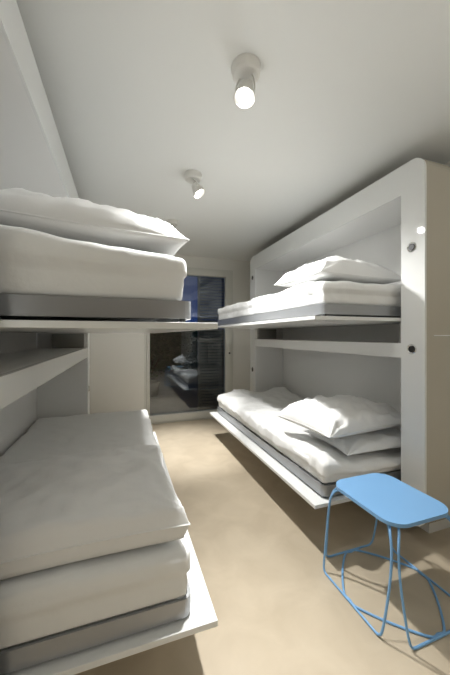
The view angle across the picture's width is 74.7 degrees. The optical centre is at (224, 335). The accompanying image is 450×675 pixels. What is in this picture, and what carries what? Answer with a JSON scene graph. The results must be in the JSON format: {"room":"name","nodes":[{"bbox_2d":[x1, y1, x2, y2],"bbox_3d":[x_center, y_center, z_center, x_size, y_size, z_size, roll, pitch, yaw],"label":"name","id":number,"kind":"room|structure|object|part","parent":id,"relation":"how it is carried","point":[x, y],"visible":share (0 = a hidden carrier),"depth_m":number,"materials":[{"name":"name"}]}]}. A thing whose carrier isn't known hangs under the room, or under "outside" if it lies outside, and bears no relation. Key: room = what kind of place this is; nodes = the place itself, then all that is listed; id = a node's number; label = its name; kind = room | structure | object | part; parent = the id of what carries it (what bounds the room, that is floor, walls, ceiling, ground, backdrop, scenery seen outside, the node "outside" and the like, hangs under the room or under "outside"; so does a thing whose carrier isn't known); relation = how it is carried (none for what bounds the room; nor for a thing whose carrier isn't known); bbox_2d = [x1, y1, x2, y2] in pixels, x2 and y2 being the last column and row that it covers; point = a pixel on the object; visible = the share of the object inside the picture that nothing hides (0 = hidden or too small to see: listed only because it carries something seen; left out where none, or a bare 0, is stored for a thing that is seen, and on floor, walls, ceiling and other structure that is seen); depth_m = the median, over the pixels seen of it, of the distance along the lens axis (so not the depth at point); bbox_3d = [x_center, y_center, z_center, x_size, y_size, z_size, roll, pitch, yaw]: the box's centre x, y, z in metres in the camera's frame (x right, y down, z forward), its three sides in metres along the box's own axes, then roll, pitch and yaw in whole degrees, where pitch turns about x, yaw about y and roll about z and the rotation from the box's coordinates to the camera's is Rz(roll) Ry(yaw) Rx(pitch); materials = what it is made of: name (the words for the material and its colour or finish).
{"room":"dormitory","nodes":[
{"label":"dormitory","id":0,"kind":"room"},
{"bbox_2d":[150,380,159,396],"bbox_3d":[-1.670,1.170,6.512,0.462,0.300,0.462,0,0,-19],"label":"planter","id":1,"kind":"object","parent":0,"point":[154,384],"depth_m":6.38,"materials":[{"name":"grey"}]},
{"bbox_2d":[90,255,249,413],"bbox_3d":[-0.831,0.040,4.485,2.960,2.520,0.120,0,0,-19],"label":"wall","id":2,"kind":"structure","parent":0,"point":[116,359],"depth_m":4.24,"materials":[{"name":"white paint"}]},
{"bbox_2d":[144,333,145,409],"bbox_3d":[-1.165,0.120,4.302,0.029,2.360,0.006,0,0,-19],"label":"trim","id":3,"kind":"structure","parent":2,"relation":"attached to","point":[144,333],"depth_m":4.30,"materials":[{"name":"white paint"}]},
{"bbox_2d":[146,267,232,423],"bbox_3d":[-0.511,0.130,4.522,1.340,2.340,0.178,0,0,-19],"label":"door","id":4,"kind":"structure","parent":2,"relation":"in","point":[159,418],"depth_m":4.60,"materials":[{"name":"white paint"}]},
{"bbox_2d":[16,0,449,260],"bbox_3d":[0.321,-1.270,1.153,2.960,0.100,7.170,0,0,-19],"label":"ceiling","id":5,"kind":"structure","parent":0,"point":[140,93],"depth_m":1.53,"materials":[{"name":"white paint"}]},
{"bbox_2d":[166,219,177,228],"bbox_3d":[-0.565,-1.141,3.148,0.136,0.158,0.136,0,0,-19],"label":"ceiling spotlight","id":6,"kind":"object","parent":5,"relation":"attached to","point":[173,222],"visible":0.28,"depth_m":3.10,"materials":[{"name":"white metal"}]},
{"bbox_2d":[184,169,205,198],"bbox_3d":[-0.230,-1.134,2.237,0.163,0.172,0.136,0,0,-19],"label":"ceiling spotlight","id":7,"kind":"object","parent":5,"relation":"attached to","point":[193,177],"visible":1,"depth_m":2.20,"materials":[{"name":"white metal"}]},
{"bbox_2d":[231,53,260,108],"bbox_3d":[0.095,-1.138,1.340,0.136,0.165,0.136,0,0,-19],"label":"ceiling spotlight","id":8,"kind":"object","parent":5,"relation":"attached to","point":[246,67],"visible":1,"depth_m":1.32,"materials":[{"name":"white metal"}]},
{"bbox_3d":[0.091,-1.090,1.336,0.057,0.026,0.057,0,0,-19],"label":"bulb","id":9,"kind":"part","parent":8,"relation":"part of","materials":[{"name":"white glass"}]},
{"bbox_2d":[75,418,449,674],"bbox_3d":[0.321,1.350,1.153,2.960,0.100,7.170,0,0,-19],"label":"floor","id":10,"kind":"structure","parent":0,"point":[258,545],"depth_m":1.55,"materials":[{"name":"stone"}]},
{"bbox_2d":[0,0,217,674],"bbox_3d":[-0.911,0.102,1.905,1.116,2.395,2.544,0,0,-19],"label":"bunk bed","id":11,"kind":"object","parent":10,"relation":"on","point":[45,339],"visible":0.47,"depth_m":1.08,"materials":[{"name":"white paint"}]},
{"bbox_3d":[-1.421,0.070,1.725,0.025,2.060,2.270,0,0,-19],"label":"panel","id":12,"kind":"part","parent":11,"relation":"part of","materials":[{"name":"white laminate"}]},
{"bbox_2d":[0,348,81,373],"bbox_3d":[-1.217,0.131,1.796,0.406,0.018,2.208,0,0,-19],"label":"shelf","id":13,"kind":"object","parent":11,"relation":"attached to","point":[11,360],"depth_m":1.71,"materials":[{"name":"white laminate"}]},
{"bbox_3d":[-1.013,0.168,1.867,0.026,0.095,2.208,0,0,-19],"label":"rail","id":14,"kind":"part","parent":11,"relation":"part of","materials":[{"name":"white paint"}]},
{"bbox_3d":[-1.005,0.040,1.875,0.014,2.270,2.540,0,0,-19],"label":"frame","id":15,"kind":"part","parent":11,"relation":"part of","materials":[{"name":"white paint"}]},
{"bbox_2d":[0,224,186,300],"bbox_3d":[-0.930,-0.244,1.890,0.974,0.241,2.118,0,0,-19],"label":"duvet","id":16,"kind":"object","parent":11,"relation":"on","point":[32,262],"visible":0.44,"depth_m":0.94,"materials":[{"name":"white fabric"}]},
{"bbox_2d":[0,188,188,255],"bbox_3d":[-0.611,-0.434,1.228,0.843,0.222,0.546,0,0,-16],"label":"pillow","id":17,"kind":"object","parent":16,"relation":"on","point":[79,219],"visible":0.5,"depth_m":1.02,"materials":[{"name":"white fabric"}]},
{"bbox_2d":[0,410,189,648],"bbox_3d":[-0.923,0.845,1.890,0.992,0.183,2.130,0,0,-19],"label":"duvet","id":18,"kind":"object","parent":11,"relation":"on","point":[49,601],"visible":0.56,"depth_m":0.99,"materials":[{"name":"white fabric"}]},
{"bbox_2d":[0,444,189,579],"bbox_3d":[-0.638,0.653,1.234,0.846,0.192,0.686,0,0,-20],"label":"pillow","id":19,"kind":"object","parent":18,"relation":"on","point":[55,511],"visible":1,"depth_m":1.04,"materials":[{"name":"white fabric"}]},
{"bbox_3d":[-0.932,0.969,1.892,0.996,0.064,2.115,0,0,-19],"label":"bed frame","id":20,"kind":"part","parent":11,"relation":"part of","materials":[{"name":"grey metal"}]},
{"bbox_3d":[-0.932,-0.091,1.892,0.996,0.064,2.115,0,0,-19],"label":"bed frame","id":21,"kind":"part","parent":11,"relation":"part of","materials":[{"name":"grey metal"}]},
{"bbox_2d":[210,158,449,532],"bbox_3d":[0.683,0.102,2.931,1.106,2.395,2.556,0,0,-19],"label":"bunk bed","id":22,"kind":"object","parent":10,"relation":"on","point":[398,357],"visible":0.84,"depth_m":2.11,"materials":[{"name":"white paint"}]},
{"bbox_2d":[217,387,400,483],"bbox_3d":[0.692,0.800,2.928,0.998,0.212,2.158,0,0,-19],"label":"duvet","id":23,"kind":"object","parent":22,"relation":"on","point":[257,411],"visible":0.68,"depth_m":2.23,"materials":[{"name":"white fabric"}]},
{"bbox_2d":[304,427,400,455],"bbox_3d":[1.041,0.734,2.222,0.706,0.102,0.506,0,0,-17],"label":"pillow","id":24,"kind":"object","parent":23,"relation":"on","point":[388,438],"visible":0.57,"depth_m":2.03,"materials":[{"name":"white fabric"}]},
{"bbox_2d":[276,395,400,437],"bbox_3d":[0.864,0.565,2.214,0.766,0.227,0.566,0,0,-25],"label":"pillow","id":25,"kind":"object","parent":24,"relation":"on","point":[336,416],"visible":0.95,"depth_m":2.04,"materials":[{"name":"white fabric"}]},
{"bbox_3d":[0.708,0.939,2.933,0.986,0.064,2.128,0,0,-19],"label":"bed frame","id":26,"kind":"part","parent":22,"relation":"part of","materials":[{"name":"white wood"}]},
{"bbox_3d":[0.708,-0.161,2.933,0.986,0.064,2.128,0,0,-19],"label":"bed frame","id":27,"kind":"part","parent":22,"relation":"part of","materials":[{"name":"white wood"}]},
{"bbox_2d":[218,281,400,319],"bbox_3d":[0.695,-0.277,2.928,0.984,0.166,2.139,0,0,-19],"label":"duvet","id":28,"kind":"object","parent":22,"relation":"on","point":[319,292],"visible":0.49,"depth_m":1.94,"materials":[{"name":"white fabric"}]},
{"bbox_2d":[274,256,400,286],"bbox_3d":[0.830,-0.466,2.191,0.746,0.208,0.546,0,0,-22],"label":"pillow","id":29,"kind":"object","parent":28,"relation":"on","point":[333,268],"visible":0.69,"depth_m":1.98,"materials":[{"name":"white fabric"}]},
{"bbox_3d":[0.792,0.098,2.965,0.026,0.095,2.221,0,0,-19],"label":"rail","id":30,"kind":"part","parent":22,"relation":"part of","materials":[{"name":"white paint"}]},
{"bbox_2d":[269,339,398,342],"bbox_3d":[0.991,0.061,3.034,0.396,0.018,2.221,0,0,-19],"label":"shelf","id":31,"kind":"object","parent":22,"relation":"attached to","point":[270,340],"depth_m":3.00,"materials":[{"name":"white laminate"}]},
{"bbox_3d":[1.191,0.070,3.103,0.025,2.060,2.283,0,0,-19],"label":"panel","id":32,"kind":"part","parent":22,"relation":"part of","materials":[{"name":"white laminate"}]},
{"bbox_3d":[0.996,0.040,3.041,0.442,2.270,2.553,0,0,-19],"label":"panel","id":33,"kind":"part","parent":22,"relation":"part of","materials":[{"name":"beige paint"}]},
{"bbox_2d":[323,473,449,649],"bbox_3d":[0.839,1.061,1.523,0.507,0.480,0.548,0,0,-19],"label":"stool","id":34,"kind":"object","parent":10,"relation":"on","point":[390,500],"visible":1,"depth_m":1.44,"materials":[{"name":"blue metal"}]},
{"bbox_3d":[0.771,1.070,1.718,0.381,0.462,0.135,0,0,-19],"label":"leg","id":35,"kind":"part","parent":34,"relation":"part of","materials":[{"name":"blue metal"}]},
{"bbox_3d":[0.662,1.070,1.462,0.135,0.462,0.421,0,0,-19],"label":"leg","id":36,"kind":"part","parent":34,"relation":"part of","materials":[{"name":"blue metal"}]},
{"bbox_3d":[0.839,0.830,1.523,0.384,0.017,0.424,0,0,-19],"label":"seat","id":37,"kind":"part","parent":34,"relation":"part of","materials":[{"name":"blue"}]},
{"bbox_3d":[1.015,1.070,1.584,0.135,0.462,0.421,0,0,-19],"label":"leg","id":38,"kind":"part","parent":34,"relation":"part of","materials":[{"name":"blue metal"}]},
{"bbox_3d":[0.906,1.069,1.327,0.381,0.462,0.135,0,0,-19],"label":"leg","id":39,"kind":"part","parent":34,"relation":"part of","materials":[{"name":"blue metal"}]},
{"label":"outside","id":40,"kind":"structure","parent":0,"visible":0},
{"bbox_2d":[150,369,223,413],"bbox_3d":[-2.417,1.380,10.052,14.000,0.120,11.420,0,0,-19],"label":"ground","id":41,"kind":"structure","parent":40,"point":[177,392],"depth_m":6.95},
{"bbox_2d":[150,348,168,396],"bbox_3d":[-1.678,0.796,6.512,0.841,1.048,0.848,0,0,-19],"label":"shrub","id":42,"kind":"object","parent":41,"relation":"on","point":[154,384],"visible":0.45,"depth_m":6.42,"materials":[{"name":"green plant"}]},
{"bbox_2d":[150,330,223,370],"bbox_3d":[-3.076,0.475,11.171,9.611,1.712,1.274,0,0,-19],"label":"hedge","id":43,"kind":"object","parent":41,"relation":"on","point":[179,349],"visible":0.13,"depth_m":11.20,"materials":[{"name":"green plant"}]},
{"bbox_2d":[197,277,223,409],"bbox_3d":[0.036,0.060,5.250,1.066,2.520,0.050,0,0,-19],"label":"shutter","id":44,"kind":"object","parent":41,"relation":"on","point":[212,303],"visible":0.29,"depth_m":5.14,"materials":[{"name":"grey"}]},
{"bbox_3d":[-0.450,0.080,5.082,0.036,2.480,0.050,0,0,-19],"label":"post","id":45,"kind":"part","parent":44,"relation":"part of","materials":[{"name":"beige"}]}
]}

